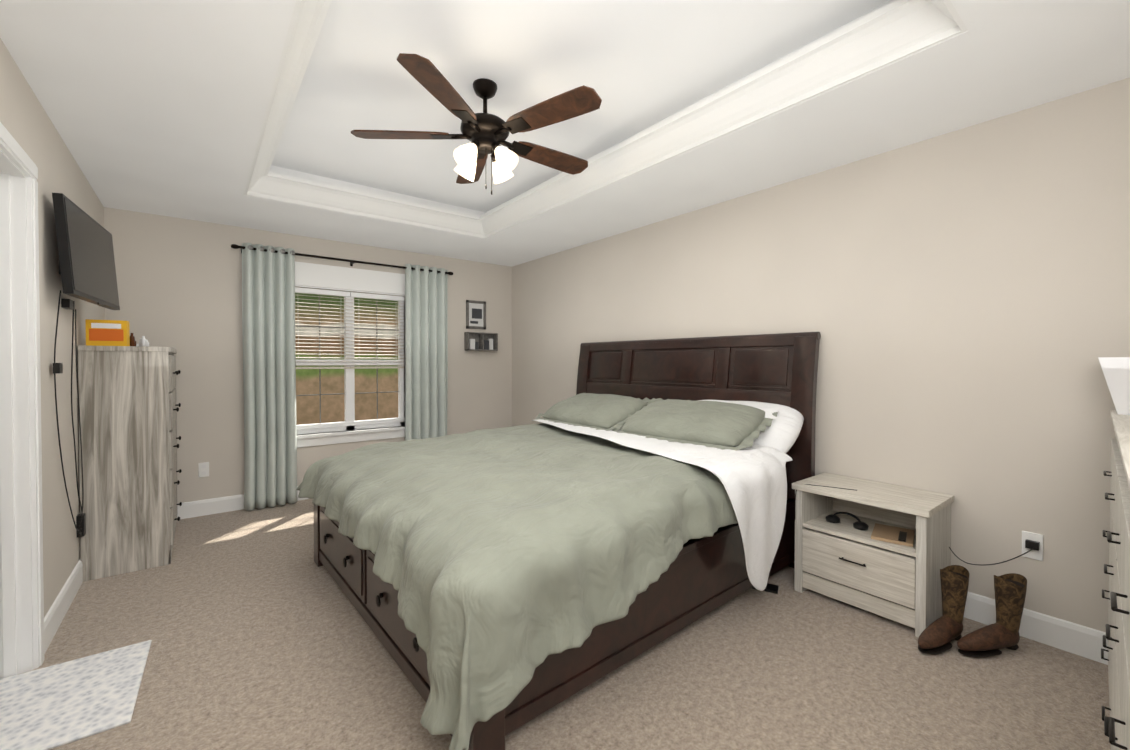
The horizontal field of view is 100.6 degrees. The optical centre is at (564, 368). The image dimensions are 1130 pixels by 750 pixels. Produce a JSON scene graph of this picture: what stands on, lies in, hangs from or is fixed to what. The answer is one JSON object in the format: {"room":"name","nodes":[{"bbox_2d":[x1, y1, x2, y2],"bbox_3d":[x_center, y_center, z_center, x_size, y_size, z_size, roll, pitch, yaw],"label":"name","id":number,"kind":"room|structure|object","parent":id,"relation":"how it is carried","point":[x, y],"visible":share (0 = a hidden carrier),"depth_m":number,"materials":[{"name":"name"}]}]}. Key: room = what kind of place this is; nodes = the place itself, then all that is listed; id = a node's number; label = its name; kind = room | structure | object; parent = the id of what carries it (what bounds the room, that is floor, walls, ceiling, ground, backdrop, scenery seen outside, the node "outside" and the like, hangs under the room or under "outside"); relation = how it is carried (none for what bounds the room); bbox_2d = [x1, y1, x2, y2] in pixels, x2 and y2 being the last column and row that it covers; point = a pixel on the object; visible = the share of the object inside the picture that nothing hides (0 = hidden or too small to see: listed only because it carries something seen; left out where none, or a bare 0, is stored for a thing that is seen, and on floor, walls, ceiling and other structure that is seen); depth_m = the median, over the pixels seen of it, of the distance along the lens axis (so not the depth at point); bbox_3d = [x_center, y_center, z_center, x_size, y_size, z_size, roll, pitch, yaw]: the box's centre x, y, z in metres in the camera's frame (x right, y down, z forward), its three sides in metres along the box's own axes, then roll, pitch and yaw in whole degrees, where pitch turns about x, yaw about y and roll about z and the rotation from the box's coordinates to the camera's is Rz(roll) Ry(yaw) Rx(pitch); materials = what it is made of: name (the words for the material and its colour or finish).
{"room":"bedroom","nodes":[
{"label":"bedroom","id":0,"kind":"room"},
{"bbox_2d":[0,38,104,616],"bbox_3d":[-1.852,0.035,1.376,0.120,2.440,5.390,-1,1,-38],"label":"wall","id":1,"kind":"structure","parent":0,"point":[27,123],"depth_m":2.27,"materials":[{"name":"paint"}]},
{"bbox_2d":[0,122,44,678],"bbox_3d":[-2.013,0.199,1.589,0.162,2.107,0.924,-1,1,-38],"label":"door frame","id":2,"kind":"structure","parent":1,"relation":"attached to","point":[21,594],"depth_m":1.91,"materials":[{"name":"white wood"}]},
{"bbox_2d":[44,558,82,653],"bbox_3d":[-2.846,1.172,2.772,0.014,0.130,1.948,-1,1,-38],"label":"baseboard","id":3,"kind":"structure","parent":1,"relation":"attached to","point":[58,610],"depth_m":2.31,"materials":[{"name":"white"}]},
{"bbox_2d":[53,363,85,536],"bbox_3d":[-2.594,0.466,2.458,0.035,0.990,0.620,-1,1,-38],"label":"adapter","id":4,"kind":"object","parent":1,"relation":"attached to","point":[57,368],"visible":0.96,"depth_m":2.66,"materials":[{"name":"black plastic"}]},
{"bbox_2d":[52,193,119,309],"bbox_3d":[-2.582,-0.561,2.484,0.148,0.491,0.820,-5,3,-32],"label":"tv","id":5,"kind":"object","parent":1,"relation":"attached to","point":[87,270],"visible":1,"depth_m":2.37,"materials":[{"name":"black plastic"}]},
{"bbox_2d":[54,290,81,530],"bbox_3d":[-2.596,0.269,2.463,0.024,1.297,0.567,-1,1,-38],"label":"cord","id":6,"kind":"object","parent":5,"relation":"hanging from","point":[57,411],"visible":0.92,"depth_m":2.26,"materials":[{"name":"black plastic"}]},
{"bbox_2d":[71,309,81,512],"bbox_3d":[-2.701,0.260,2.600,0.020,1.241,0.246,-1,1,-38],"label":"cord","id":7,"kind":"object","parent":5,"relation":"hanging from","point":[72,409],"visible":0.88,"depth_m":2.51,"materials":[{"name":"black plastic"}]},
{"bbox_2d":[75,309,83,533],"bbox_3d":[-2.711,0.310,2.617,0.015,1.263,0.182,-1,1,-38],"label":"cord","id":8,"kind":"object","parent":5,"relation":"hanging from","point":[79,421],"visible":0.98,"depth_m":2.64,"materials":[{"name":"black plastic"}]},
{"bbox_2d":[104,207,511,502],"bbox_3d":[-2.094,-0.007,4.683,3.810,2.440,0.120,-1,1,-38],"label":"wall","id":9,"kind":"structure","parent":0,"point":[179,283],"depth_m":3.97,"materials":[{"name":"paint"}]},
{"bbox_2d":[198,462,208,476],"bbox_3d":[-3.004,0.843,3.901,0.070,0.120,0.008,-1,1,-38],"label":"electrical outlet","id":10,"kind":"object","parent":9,"relation":"attached to","point":[203,469],"visible":1,"depth_m":3.90,"materials":[{"name":"white plastic"}]},
{"bbox_2d":[177,486,308,518],"bbox_3d":[-2.064,1.149,4.635,3.540,0.130,0.014,-1,1,-38],"label":"baseboard","id":11,"kind":"structure","parent":9,"relation":"attached to","point":[191,509],"depth_m":3.93,"materials":[{"name":"white wood"}]},
{"bbox_2d":[231,243,452,510],"bbox_3d":[-2.026,0.065,4.564,1.990,2.270,0.153,-1,1,-38],"label":"curtains","id":12,"kind":"object","parent":9,"relation":"attached to","point":[269,361],"visible":0.96,"depth_m":4.14,"materials":[{"name":"teal fabric"}]},
{"bbox_2d":[295,261,404,447],"bbox_3d":[-2.121,-0.129,4.635,1.190,1.705,0.160,-1,1,-38],"label":"window","id":13,"kind":"structure","parent":9,"relation":"in","point":[319,276],"depth_m":4.64,"materials":[{"name":"white plastic"}]},
{"bbox_2d":[295,287,404,368],"bbox_3d":[-2.124,-0.374,4.635,1.062,0.754,0.050,-1,1,-38],"label":"window blinds","id":14,"kind":"object","parent":13,"relation":"attached to","point":[345,294],"visible":0.79,"depth_m":4.60,"materials":[{"name":"white plastic"}]},
{"bbox_2d":[466,300,485,328],"bbox_3d":[-1.027,-0.618,5.421,0.250,0.325,0.018,-1,1,-38],"label":"picture frame","id":15,"kind":"object","parent":9,"relation":"attached to","point":[475,314],"visible":1,"depth_m":5.42,"materials":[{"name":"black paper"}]},
{"bbox_2d":[464,332,497,350],"bbox_3d":[-0.966,-0.308,5.420,0.380,0.205,0.100,-1,1,-38],"label":"picture frame","id":16,"kind":"object","parent":9,"relation":"attached to","point":[476,341],"visible":1,"depth_m":5.41,"materials":[{"name":"black wood"}]},
{"bbox_2d":[17,499,1110,749],"bbox_3d":[-0.379,1.300,2.543,3.760,0.120,5.630,-1,1,-38],"label":"floor","id":17,"kind":"structure","parent":0,"point":[255,629],"depth_m":1.89,"materials":[{"name":"carpet"}]},
{"bbox_2d":[0,640,151,749],"bbox_3d":[-2.075,1.247,1.632,0.905,0.009,0.600,-1,1,-36],"label":"rug","id":18,"kind":"object","parent":17,"relation":"on","point":[53,706],"visible":1,"depth_m":1.76,"materials":[{"name":"white carpet"}]},
{"bbox_2d":[78,345,181,581],"bbox_3d":[-2.891,0.547,3.179,0.441,1.370,0.876,-1,1,-38],"label":"chest","id":19,"kind":"object","parent":17,"relation":"on","point":[128,414],"visible":0.98,"depth_m":2.83,"materials":[{"name":"grey wood"}]},
{"bbox_2d":[85,319,148,346],"bbox_3d":[-2.918,-0.215,3.131,0.232,0.155,0.770,0,1,-33],"label":"box","id":20,"kind":"object","parent":19,"relation":"on","point":[108,333],"visible":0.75,"depth_m":2.81,"materials":[{"name":"orange"}]},
{"bbox_2d":[296,332,820,749],"bbox_3d":[-0.075,0.505,2.911,2.481,1.461,2.300,-1,1,-40],"label":"bed","id":21,"kind":"object","parent":17,"relation":"on","point":[629,501],"visible":1,"depth_m":2.10,"materials":[{"name":"green fabric"}]},
{"bbox_2d":[296,423,737,749],"bbox_3d":[-0.269,0.776,2.771,2.052,0.628,2.298,-1,1,-40],"label":"comforter","id":22,"kind":"object","parent":21,"relation":"on","point":[505,563],"depth_m":1.85,"materials":[{"name":"green fabric"}]},
{"bbox_2d":[698,400,803,453],"bbox_3d":[1.085,0.373,3.062,0.860,0.173,0.480,1,34,45],"label":"pillow","id":23,"kind":"object","parent":21,"relation":"on","point":[783,419],"depth_m":2.82,"materials":[{"name":"fabric"}]},
{"bbox_2d":[752,583,778,593],"bbox_3d":[1.130,1.232,2.641,0.130,0.014,0.080,0,1,29],"label":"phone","id":24,"kind":"object","parent":17,"relation":"on","point":[772,588],"visible":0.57,"depth_m":2.61,"materials":[{"name":"black plastic"}]},
{"bbox_2d":[792,473,953,637],"bbox_3d":[1.612,0.941,2.494,0.426,0.600,0.624,-1,1,-38],"label":"nightstand","id":25,"kind":"object","parent":17,"relation":"on","point":[880,549],"visible":0.96,"depth_m":2.38,"materials":[{"name":"white wood"}]},
{"bbox_2d":[795,484,856,518],"bbox_3d":[1.405,0.738,2.534,0.114,0.204,0.273,-1,1,-38],"label":"cord","id":26,"kind":"object","parent":25,"relation":"on","point":[822,486],"visible":0.92,"depth_m":2.55,"materials":[{"name":"black plastic"}]},
{"bbox_2d":[918,565,968,653],"bbox_3d":[1.692,1.081,2.108,0.330,0.324,0.101,0,1,-26],"label":"boot","id":27,"kind":"object","parent":17,"relation":"on","point":[938,635],"visible":1,"depth_m":2.11,"materials":[{"name":"leather"}]},
{"bbox_2d":[957,573,1026,656],"bbox_3d":[1.868,1.081,2.061,0.330,0.324,0.101,0,1,-10],"label":"boot","id":28,"kind":"object","parent":17,"relation":"on","point":[1010,589],"visible":1,"depth_m":2.04,"materials":[{"name":"leather"}]},
{"bbox_2d":[1101,410,1129,749],"bbox_3d":[1.595,0.718,1.075,2.006,1.080,0.472,-1,1,-41],"label":"dresser","id":29,"kind":"object","parent":17,"relation":"on","point":[1117,721],"visible":1,"depth_m":1.08,"materials":[{"name":"white wood"}]},
{"bbox_2d":[1098,357,1129,414],"bbox_3d":[2.127,0.065,1.740,0.320,0.210,0.200,-1,1,-41],"label":"bin","id":30,"kind":"object","parent":29,"relation":"on","point":[1116,371],"visible":1,"depth_m":1.70,"materials":[{"name":"white plastic"}]},
{"bbox_2d":[0,0,1129,266],"bbox_3d":[-0.398,-1.384,2.494,3.810,0.370,5.630,-1,1,-38],"label":"ceiling","id":31,"kind":"structure","parent":0,"point":[156,106],"depth_m":2.22,"materials":[{"name":"paint"}]},
{"bbox_2d":[351,53,601,194],"bbox_3d":[-0.368,-1.168,2.438,1.224,0.562,1.287,-1,1,-38],"label":"ceiling fan","id":32,"kind":"object","parent":31,"relation":"hanging from","point":[485,133],"visible":1,"depth_m":2.32,"materials":[{"name":"brown wood"}]},
{"bbox_2d":[244,0,967,238],"bbox_3d":[-0.409,-1.277,2.461,1.890,0.152,3.530,-1,1,-38],"label":"crown molding","id":33,"kind":"structure","parent":31,"relation":"attached to","point":[895,31],"depth_m":2.33,"materials":[{"name":"white"}]},
{"bbox_2d":[512,78,1129,631],"bbox_3d":[1.093,0.007,3.599,0.120,2.440,5.510,-1,1,-38],"label":"wall","id":34,"kind":"structure","parent":0,"point":[958,300],"depth_m":2.39,"materials":[{"name":"paint"}]},
{"bbox_2d":[1022,531,1042,560],"bbox_3d":[2.139,0.815,2.149,0.030,0.120,0.070,-1,1,-38],"label":"electrical outlet","id":35,"kind":"object","parent":34,"relation":"attached to","point":[1030,540],"visible":0.96,"depth_m":2.15,"materials":[{"name":"white plastic"}]},
{"bbox_2d":[949,547,1033,565],"bbox_3d":[2.002,0.873,2.214,0.107,0.122,0.294,-1,1,-38],"label":"cord","id":36,"kind":"object","parent":35,"relation":"attached to","point":[995,563],"visible":1,"depth_m":2.16,"materials":[{"name":"black plastic"}]},
{"bbox_2d":[964,592,1107,664],"bbox_3d":[1.003,1.162,3.620,0.014,0.130,5.390,-1,1,-38],"label":"baseboard","id":37,"kind":"structure","parent":34,"relation":"attached to","point":[1074,638],"depth_m":2.10,"materials":[{"name":"white"}]},
{"label":"outside","id":38,"kind":"structure","parent":0,"visible":0},
{"bbox_2d":[295,293,397,424],"bbox_3d":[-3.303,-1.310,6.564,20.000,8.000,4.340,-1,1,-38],"label":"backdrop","id":39,"kind":"structure","parent":38,"point":[308,407],"depth_m":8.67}
]}

